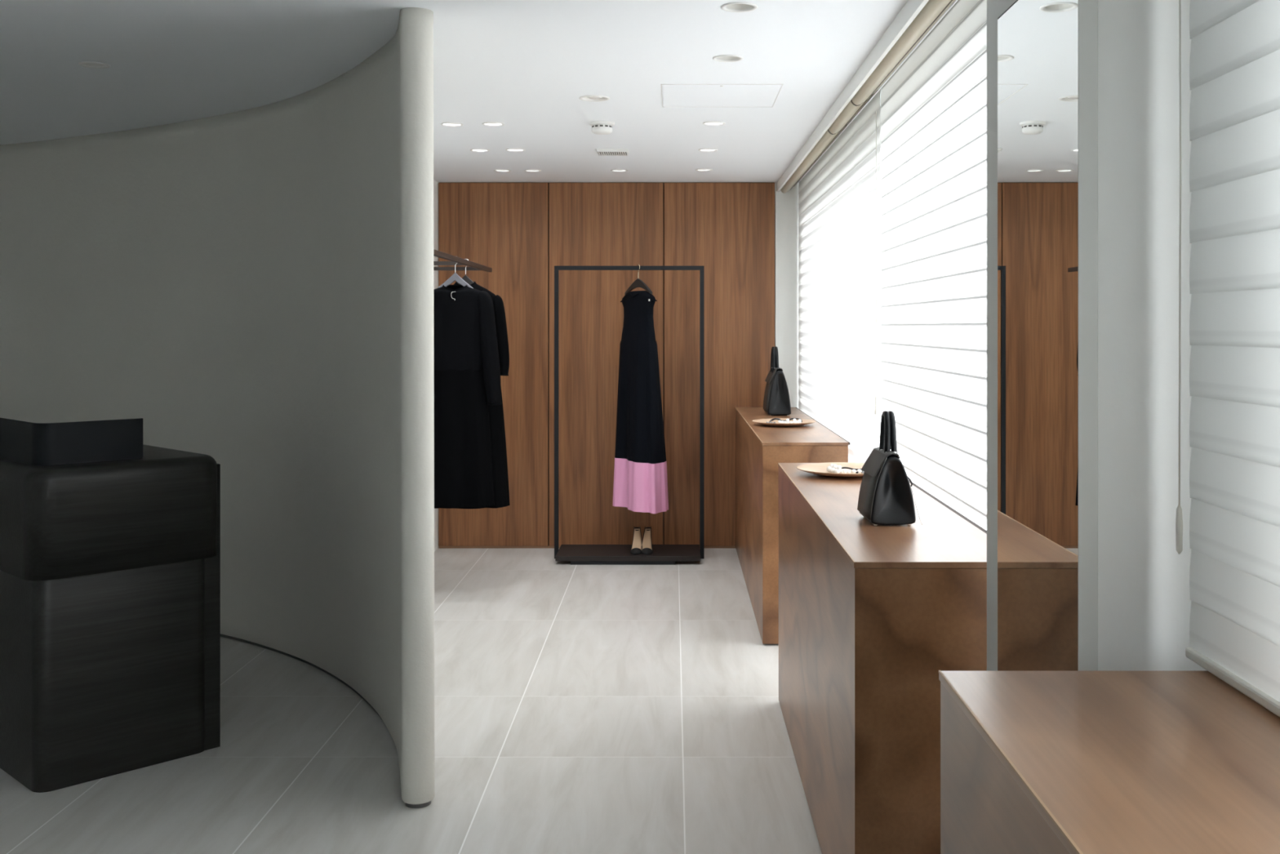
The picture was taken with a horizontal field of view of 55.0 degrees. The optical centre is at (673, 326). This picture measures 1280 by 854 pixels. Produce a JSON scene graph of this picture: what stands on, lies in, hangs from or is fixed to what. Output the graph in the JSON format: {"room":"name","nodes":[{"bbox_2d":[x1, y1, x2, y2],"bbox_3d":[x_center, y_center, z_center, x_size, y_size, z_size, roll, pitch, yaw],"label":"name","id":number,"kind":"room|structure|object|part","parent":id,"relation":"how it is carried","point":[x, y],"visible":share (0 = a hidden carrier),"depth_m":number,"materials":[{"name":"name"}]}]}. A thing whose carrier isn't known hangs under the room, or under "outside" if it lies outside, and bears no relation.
{"room":"clothing store","nodes":[
{"label":"clothing store","id":0,"kind":"room"},
{"bbox_2d":[0,7,434,804],"bbox_3d":[-2.717,0.235,5.434,5.506,2.280,1.053,0,0,34],"label":"wall","id":1,"kind":"structure","parent":0,"point":[254,286],"depth_m":5.06,"materials":[{"name":"grey paint"}]},
{"bbox_2d":[220,634,431,808],"bbox_3d":[-2.727,1.381,5.421,5.402,0.016,1.040,0,0,33],"label":"baseboard","id":2,"kind":"structure","parent":1,"relation":"attached to","point":[423,805],"depth_m":5.02,"materials":[{"name":"grey metal"}]},
{"bbox_2d":[0,547,822,853],"bbox_3d":[-2.075,1.449,2.350,6.250,0.120,11.100,0,0,0],"label":"floor","id":3,"kind":"structure","parent":0,"point":[579,708],"depth_m":4.05,"materials":[{"name":"tile"}]},
{"bbox_2d":[0,444,220,792],"bbox_3d":[-2.055,0.905,4.186,1.042,0.967,0.597,0,0,44],"label":"reception desk","id":4,"kind":"object","parent":3,"relation":"on","point":[110,571],"visible":0.87,"depth_m":3.80,"materials":[{"name":"black wood"}]},
{"bbox_2d":[0,417,142,465],"bbox_3d":[-2.022,0.358,4.029,0.588,0.128,0.317,0,0,44],"label":"box","id":5,"kind":"object","parent":4,"relation":"on","point":[94,441],"visible":1,"depth_m":3.82,"materials":[{"name":"black"}]},
{"bbox_3d":[-2.055,0.588,4.186,1.042,0.331,0.597,0,0,44],"label":"drawer","id":6,"kind":"part","parent":4,"relation":"part of","materials":[{"name":"black wood"}]},
{"bbox_3d":[-1.872,0.921,4.385,0.988,0.935,0.055,0,0,44],"label":"panel","id":7,"kind":"part","parent":4,"relation":"part of","materials":[{"name":"black wood"}]},
{"bbox_2d":[554,266,704,564],"bbox_3d":[-0.264,0.512,7.355,0.897,1.753,0.390,0,0,0],"label":"rack","id":8,"kind":"object","parent":3,"relation":"on","point":[578,554],"visible":1,"depth_m":7.35,"materials":[{"name":"black metal"}]},
{"bbox_3d":[-0.700,0.525,7.360,0.025,1.728,0.025,0,0,0],"label":"post","id":9,"kind":"part","parent":8,"relation":"part of","materials":[{"name":"black metal"}]},
{"bbox_3d":[-0.264,1.353,7.355,0.847,0.028,0.390,0,0,0],"label":"plate","id":10,"kind":"part","parent":8,"relation":"part of","materials":[{"name":"brown metal"}]},
{"bbox_2d":[630,526,642,554],"bbox_3d":[-0.217,1.271,7.313,0.076,0.136,0.220,0,0,2],"label":"shoe","id":11,"kind":"object","parent":8,"relation":"on","point":[637,544],"visible":1,"depth_m":7.33,"materials":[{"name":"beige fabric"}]},
{"bbox_2d":[624,264,652,294],"bbox_3d":[-0.210,-0.283,7.360,0.014,0.183,0.300,0,0,-33],"label":"clothes hanger","id":12,"kind":"object","parent":8,"relation":"hanging from","point":[637,282],"visible":1,"depth_m":7.35,"materials":[{"name":"black metal"}]},
{"bbox_2d":[612,290,668,513],"bbox_3d":[-0.201,0.436,7.346,0.265,1.301,0.460,0,0,-33],"label":"dress","id":13,"kind":"object","parent":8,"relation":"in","point":[640,469],"visible":1,"depth_m":7.23,"materials":[{"name":"black fabric"}]},
{"bbox_2d":[640,525,653,554],"bbox_3d":[-0.157,1.271,7.313,0.076,0.136,0.220,0,0,0],"label":"shoe","id":14,"kind":"object","parent":8,"relation":"on","point":[647,548],"visible":1,"depth_m":7.33,"materials":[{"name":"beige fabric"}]},
{"bbox_3d":[0.172,0.525,7.360,0.025,1.728,0.025,0,0,0],"label":"post","id":15,"kind":"part","parent":8,"relation":"part of","materials":[{"name":"black metal"}]},
{"bbox_2d":[735,407,849,644],"bbox_3d":[0.578,0.946,6.514,0.382,0.885,2.344,0,0,0],"label":"display counter","id":16,"kind":"object","parent":3,"relation":"on","point":[759,448],"depth_m":5.60,"materials":[{"name":"brown wood"}]},
{"bbox_2d":[763,346,791,415],"bbox_3d":[0.599,0.309,7.100,0.137,0.390,0.338,0,0,0],"label":"handbag","id":17,"kind":"object","parent":16,"relation":"on","point":[776,401],"visible":1,"depth_m":6.94,"materials":[{"name":"black leather"}]},
{"bbox_3d":[0.556,0.367,7.100,0.052,0.236,0.335,0,0,0],"label":"panel","id":18,"kind":"part","parent":17,"relation":"part of","materials":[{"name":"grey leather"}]},
{"bbox_3d":[0.576,0.190,7.100,0.025,0.150,0.136,0,0,0],"label":"handle","id":19,"kind":"part","parent":17,"relation":"part of","materials":[{"name":"black leather"}]},
{"bbox_3d":[0.596,0.190,7.100,0.025,0.150,0.136,0,0,0],"label":"handle","id":20,"kind":"part","parent":17,"relation":"part of","materials":[{"name":"black leather"}]},
{"bbox_2d":[751,417,815,426],"bbox_3d":[0.565,0.492,6.270,0.326,0.024,0.326,0,0,0],"label":"round tray","id":21,"kind":"object","parent":16,"relation":"on","point":[762,421],"visible":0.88,"depth_m":6.19,"materials":[{"name":"brown wood"}]},
{"bbox_2d":[766,417,802,422],"bbox_3d":[0.566,0.480,6.255,0.186,0.030,0.122,0,0,0],"label":"pearl necklace","id":22,"kind":"object","parent":21,"relation":"in","point":[787,420],"visible":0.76,"depth_m":6.24,"materials":[{"name":"white"}]},
{"bbox_2d":[735,407,848,445],"bbox_3d":[0.575,0.511,6.514,0.376,0.014,2.344,0,0,0],"label":"countertop","id":23,"kind":"structure","parent":16,"relation":"on","point":[814,433],"depth_m":5.86,"materials":[{"name":"brown wood"}]},
{"bbox_2d":[777,462,986,853],"bbox_3d":[0.581,0.946,3.587,0.389,0.885,1.915,0,0,0],"label":"display counter","id":24,"kind":"object","parent":3,"relation":"on","point":[870,615],"depth_m":2.68,"materials":[{"name":"brown wood"}]},
{"bbox_2d":[796,462,864,477],"bbox_3d":[0.588,0.492,4.185,0.336,0.024,0.336,0,0,0],"label":"round tray","id":25,"kind":"object","parent":24,"relation":"on","point":[820,468],"visible":0.48,"depth_m":4.25,"materials":[{"name":"brown wood"}]},
{"bbox_2d":[826,463,863,473],"bbox_3d":[0.609,0.473,4.173,0.173,0.044,0.138,0,0,0],"label":"pearl necklace","id":26,"kind":"object","parent":25,"relation":"on","point":[833,468],"visible":0.73,"depth_m":4.13,"materials":[{"name":"white"}]},
{"bbox_2d":[777,462,986,568],"bbox_3d":[0.575,0.511,3.587,0.376,0.014,1.915,0,0,0],"label":"countertop","id":27,"kind":"structure","parent":24,"relation":"on","point":[944,539],"depth_m":3.02,"materials":[{"name":"brown wood"}]},
{"bbox_2d":[857,410,922,525],"bbox_3d":[0.561,0.361,3.183,0.138,0.286,0.173,0,0,-2],"label":"handbag","id":28,"kind":"object","parent":24,"relation":"on","point":[885,495],"visible":1,"depth_m":3.11,"materials":[{"name":"black leather"}]},
{"bbox_3d":[0.514,0.409,3.181,0.045,0.156,0.172,0,0,-2],"label":"panel","id":29,"kind":"part","parent":28,"relation":"part of","materials":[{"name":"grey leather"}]},
{"bbox_3d":[0.548,0.283,3.182,0.022,0.131,0.076,0,0,-2],"label":"handle","id":30,"kind":"part","parent":28,"relation":"part of","materials":[{"name":"black leather"}]},
{"bbox_3d":[0.566,0.283,3.183,0.022,0.131,0.076,0,0,-2],"label":"handle","id":31,"kind":"part","parent":28,"relation":"part of","materials":[{"name":"black leather"}]},
{"bbox_2d":[938,670,1279,853],"bbox_3d":[0.617,0.946,0.300,0.456,0.885,3.000,0,0,0],"label":"display counter","id":32,"kind":"object","parent":3,"relation":"on","point":[1032,762],"depth_m":1.47,"materials":[{"name":"brown wood"}]},
{"bbox_2d":[433,179,438,551],"bbox_3d":[-1.534,0.242,6.466,0.120,2.294,2.492,0,0,0],"label":"wall","id":33,"kind":"structure","parent":0,"point":[435,183],"depth_m":7.63,"materials":[{"name":"white paint"}]},
{"bbox_2d":[433,248,492,271],"bbox_3d":[-1.279,-0.339,6.100,0.388,0.024,2.500,0,0,0],"label":"rail","id":34,"kind":"object","parent":33,"relation":"attached to","point":[454,260],"visible":0.55,"depth_m":6.56,"materials":[{"name":"brown metal"}]},
{"bbox_2d":[437,262,472,288],"bbox_3d":[-1.120,-0.251,6.310,0.306,0.223,0.014,0,0,0],"label":"clothes hanger","id":35,"kind":"object","parent":34,"relation":"hanging from","point":[455,277],"visible":0.53,"depth_m":6.30,"materials":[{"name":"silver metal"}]},
{"bbox_2d":[433,284,501,508],"bbox_3d":[-1.120,0.350,6.310,0.479,1.133,0.229,0,0,0],"label":"dress","id":36,"kind":"object","parent":35,"relation":"hanging from","point":[467,371],"visible":0.7,"depth_m":6.24,"materials":[{"name":"black fabric"}]},
{"bbox_2d":[457,258,473,284],"bbox_3d":[-1.107,-0.249,6.545,0.306,0.225,0.014,0,0,0],"label":"clothes hanger","id":37,"kind":"object","parent":34,"relation":"hanging from","point":[465,277],"visible":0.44,"depth_m":6.54,"materials":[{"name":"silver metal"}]},
{"bbox_2d":[434,281,510,508],"bbox_3d":[-1.107,0.357,6.545,0.469,1.197,0.214,0,0,0],"label":"dress","id":38,"kind":"object","parent":37,"relation":"hanging from","point":[498,441],"visible":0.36,"depth_m":6.50,"materials":[{"name":"black fabric"}]},
{"bbox_2d":[0,0,978,182],"bbox_3d":[-2.075,-1.045,2.340,6.290,0.280,11.120,0,0,0],"label":"ceiling","id":39,"kind":"structure","parent":0,"point":[526,66],"depth_m":4.31,"materials":[{"name":"white paint"}]},
{"bbox_2d":[78,61,110,68],"bbox_3d":[-1.999,-0.934,4.242,0.100,0.066,0.100,0,0,0],"label":"recessed light","id":40,"kind":"object","parent":39,"relation":"in","point":[86,64],"visible":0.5,"depth_m":4.26,"materials":[{"name":"white plastic"}]},
{"bbox_2d":[440,122,463,126],"bbox_3d":[-0.988,-0.934,5.484,0.100,0.066,0.100,0,0,0],"label":"recessed light","id":41,"kind":"object","parent":39,"relation":"in","point":[447,124],"visible":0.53,"depth_m":5.51,"materials":[{"name":"white plastic"}]},
{"bbox_2d":[470,148,489,151],"bbox_3d":[-0.990,-0.934,6.291,0.100,0.066,0.100,0,0,0],"label":"recessed light","id":42,"kind":"object","parent":39,"relation":"in","point":[472,149],"visible":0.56,"depth_m":6.32,"materials":[{"name":"white plastic"}]},
{"bbox_2d":[481,121,504,126],"bbox_3d":[-0.802,-0.934,5.475,0.100,0.066,0.100,0,0,0],"label":"recessed light","id":43,"kind":"object","parent":39,"relation":"in","point":[486,123],"visible":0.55,"depth_m":5.50,"materials":[{"name":"white plastic"}]},
{"bbox_2d":[493,168,511,172],"bbox_3d":[-0.988,-0.934,7.109,0.100,0.066,0.100,0,0,0],"label":"recessed light","id":44,"kind":"object","parent":39,"relation":"in","point":[496,170],"visible":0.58,"depth_m":7.13,"materials":[{"name":"white plastic"}]},
{"bbox_2d":[505,148,524,151],"bbox_3d":[-0.808,-0.934,6.279,0.100,0.066,0.100,0,0,0],"label":"recessed light","id":45,"kind":"object","parent":39,"relation":"in","point":[506,149],"visible":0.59,"depth_m":6.30,"materials":[{"name":"white plastic"}]},
{"bbox_2d":[524,168,541,172],"bbox_3d":[-0.814,-0.934,7.109,0.100,0.066,0.100,0,0,0],"label":"recessed light","id":46,"kind":"object","parent":39,"relation":"in","point":[526,170],"visible":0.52,"depth_m":7.13,"materials":[{"name":"white plastic"}]},
{"bbox_2d":[579,94,609,102],"bbox_3d":[-0.311,-0.912,4.860,0.122,0.022,0.122,0,0,0],"label":"recessed light","id":47,"kind":"object","parent":39,"relation":"in","point":[595,98],"visible":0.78,"depth_m":4.87,"materials":[{"name":"white plastic"}]},
{"bbox_2d":[589,120,614,134],"bbox_3d":[-0.316,-0.879,5.448,0.112,0.051,0.112,0,0,0],"label":"smoke detector","id":48,"kind":"object","parent":39,"relation":"attached to","point":[599,127],"visible":1,"depth_m":5.41,"materials":[{"name":"white plastic"}]},
{"bbox_3d":[-0.316,-0.899,5.448,0.112,0.012,0.112,0,0,0],"label":"plate","id":49,"kind":"part","parent":48,"relation":"part of","materials":[{"name":"white plastic"}]},
{"bbox_2d":[595,148,629,155],"bbox_3d":[-0.312,-0.897,6.314,0.164,0.016,0.164,0,0,0],"label":"ceiling vent","id":50,"kind":"object","parent":39,"relation":"in","point":[601,152],"visible":1,"depth_m":6.27,"materials":[{"name":"white plastic"}]},
{"bbox_2d":[610,168,627,172],"bbox_3d":[-0.313,-0.934,7.109,0.100,0.066,0.100,0,0,0],"label":"recessed light","id":51,"kind":"object","parent":39,"relation":"in","point":[614,170],"visible":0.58,"depth_m":7.14,"materials":[{"name":"white plastic"}]},
{"bbox_2d":[695,168,712,171],"bbox_3d":[0.177,-0.934,7.079,0.100,0.066,0.100,0,0,0],"label":"recessed light","id":52,"kind":"object","parent":39,"relation":"in","point":[701,169],"visible":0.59,"depth_m":7.11,"materials":[{"name":"white plastic"}]},
{"bbox_2d":[697,148,717,151],"bbox_3d":[0.177,-0.934,6.279,0.100,0.066,0.100,0,0,0],"label":"recessed light","id":53,"kind":"object","parent":39,"relation":"in","point":[700,149],"visible":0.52,"depth_m":6.30,"materials":[{"name":"white plastic"}]},
{"bbox_2d":[702,120,724,125],"bbox_3d":[0.181,-0.934,5.457,0.100,0.066,0.100,0,0,0],"label":"recessed light","id":54,"kind":"object","parent":39,"relation":"in","point":[710,122],"visible":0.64,"depth_m":5.48,"materials":[{"name":"white plastic"}]},
{"bbox_2d":[661,84,782,106],"bbox_3d":[0.182,-0.903,4.816,0.456,0.004,0.473,0,0,0],"label":"access hatch","id":55,"kind":"object","parent":39,"relation":"attached to","point":[673,95],"visible":1,"depth_m":4.79,"materials":[{"name":"white paint"}]},
{"bbox_2d":[712,54,743,62],"bbox_3d":[0.184,-0.934,4.136,0.104,0.066,0.104,0,0,0],"label":"recessed light","id":56,"kind":"object","parent":39,"relation":"in","point":[722,58],"visible":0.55,"depth_m":4.17,"materials":[{"name":"white plastic"}]},
{"bbox_2d":[720,1,757,12],"bbox_3d":[0.187,-0.934,3.473,0.104,0.066,0.104,0,0,0],"label":"recessed light","id":57,"kind":"object","parent":39,"relation":"in","point":[735,6],"visible":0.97,"depth_m":3.50,"materials":[{"name":"white plastic"}]},
{"bbox_2d":[780,118,854,462],"bbox_3d":[0.731,0.018,6.512,0.121,1.843,2.366,0,0,0],"label":"window shade","id":58,"kind":"object","parent":39,"relation":"hanging from","point":[826,200],"visible":0.76,"depth_m":6.17,"materials":[{"name":"beige fabric"}]},
{"bbox_2d":[777,0,928,191],"bbox_3d":[0.657,-0.876,2.828,0.014,0.058,9.745,0,0,0],"label":"trim","id":59,"kind":"structure","parent":39,"relation":"attached to","point":[911,9],"depth_m":4.26,"materials":[{"name":"white paint"}]},
{"bbox_2d":[828,88,881,462],"bbox_3d":[0.731,0.018,4.982,0.121,1.842,0.686,0,0,0],"label":"window shade","id":60,"kind":"object","parent":39,"relation":"hanging from","point":[866,436],"visible":0.75,"depth_m":4.97,"materials":[{"name":"beige fabric"}]},
{"bbox_2d":[851,0,986,530],"bbox_3d":[0.731,0.018,3.575,0.121,1.842,2.121,0,0,0],"label":"window shade","id":61,"kind":"object","parent":39,"relation":"hanging from","point":[934,140],"visible":0.47,"depth_m":3.62,"materials":[{"name":"beige fabric"}]},
{"bbox_3d":[0.764,-0.281,4.620,0.004,1.060,0.002,0,0,0],"label":"pull cord","id":62,"kind":"part","parent":61,"relation":"part of","materials":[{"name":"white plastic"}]},
{"bbox_2d":[1175,0,1279,716],"bbox_3d":[0.731,-0.201,-0.294,0.121,1.404,4.313,0,0,0],"label":"window shade","id":63,"kind":"object","parent":39,"relation":"hanging from","point":[1234,61],"visible":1,"depth_m":1.72,"materials":[{"name":"beige fabric"}]},
{"bbox_3d":[0.764,-0.256,1.852,0.004,1.110,0.002,0,0,0],"label":"pull cord","id":64,"kind":"part","parent":63,"relation":"part of","materials":[{"name":"white plastic"}]},
{"bbox_2d":[438,182,799,548],"bbox_3d":[-2.075,0.242,7.793,6.250,2.294,0.213,0,0,0],"label":"wall","id":65,"kind":"structure","parent":0,"point":[521,231],"depth_m":7.69,"materials":[{"name":"brown wood"}]},
{"bbox_3d":[-1.127,0.236,7.699,0.685,2.274,0.025,0,0,0],"label":"veneer panel","id":66,"kind":"part","parent":65,"relation":"part of","materials":[{"name":"brown wood"}]},
{"bbox_3d":[-0.420,0.236,7.699,0.714,2.274,0.025,0,0,0],"label":"veneer panel","id":67,"kind":"part","parent":65,"relation":"part of","materials":[{"name":"brown wood"}]},
{"bbox_3d":[0.289,0.236,7.699,0.691,2.274,0.025,0,0,0],"label":"veneer panel","id":68,"kind":"part","parent":65,"relation":"part of","materials":[{"name":"brown wood"}]},
{"bbox_2d":[775,191,777,346],"bbox_3d":[0.646,0.271,7.703,0.012,2.236,0.018,0,0,0],"label":"trim","id":69,"kind":"structure","parent":65,"relation":"attached to","point":[775,191],"depth_m":7.69,"materials":[{"name":"white paint"}]},
{"bbox_2d":[1097,0,1207,671],"bbox_3d":[0.764,0.242,2.228,0.191,2.294,0.545,0,0,0],"label":"wall pier","id":70,"kind":"object","parent":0,"point":[1144,602],"visible":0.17,"depth_m":1.96,"materials":[{"name":"white paint"}]},
{"bbox_2d":[986,0,1097,671],"bbox_3d":[0.653,0.242,2.224,0.032,2.294,0.586,0,0,0],"label":"mirror","id":71,"kind":"object","parent":70,"relation":"attached to","point":[1042,55],"visible":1,"depth_m":2.13,"materials":[{"name":"grey mirror"}]}
]}

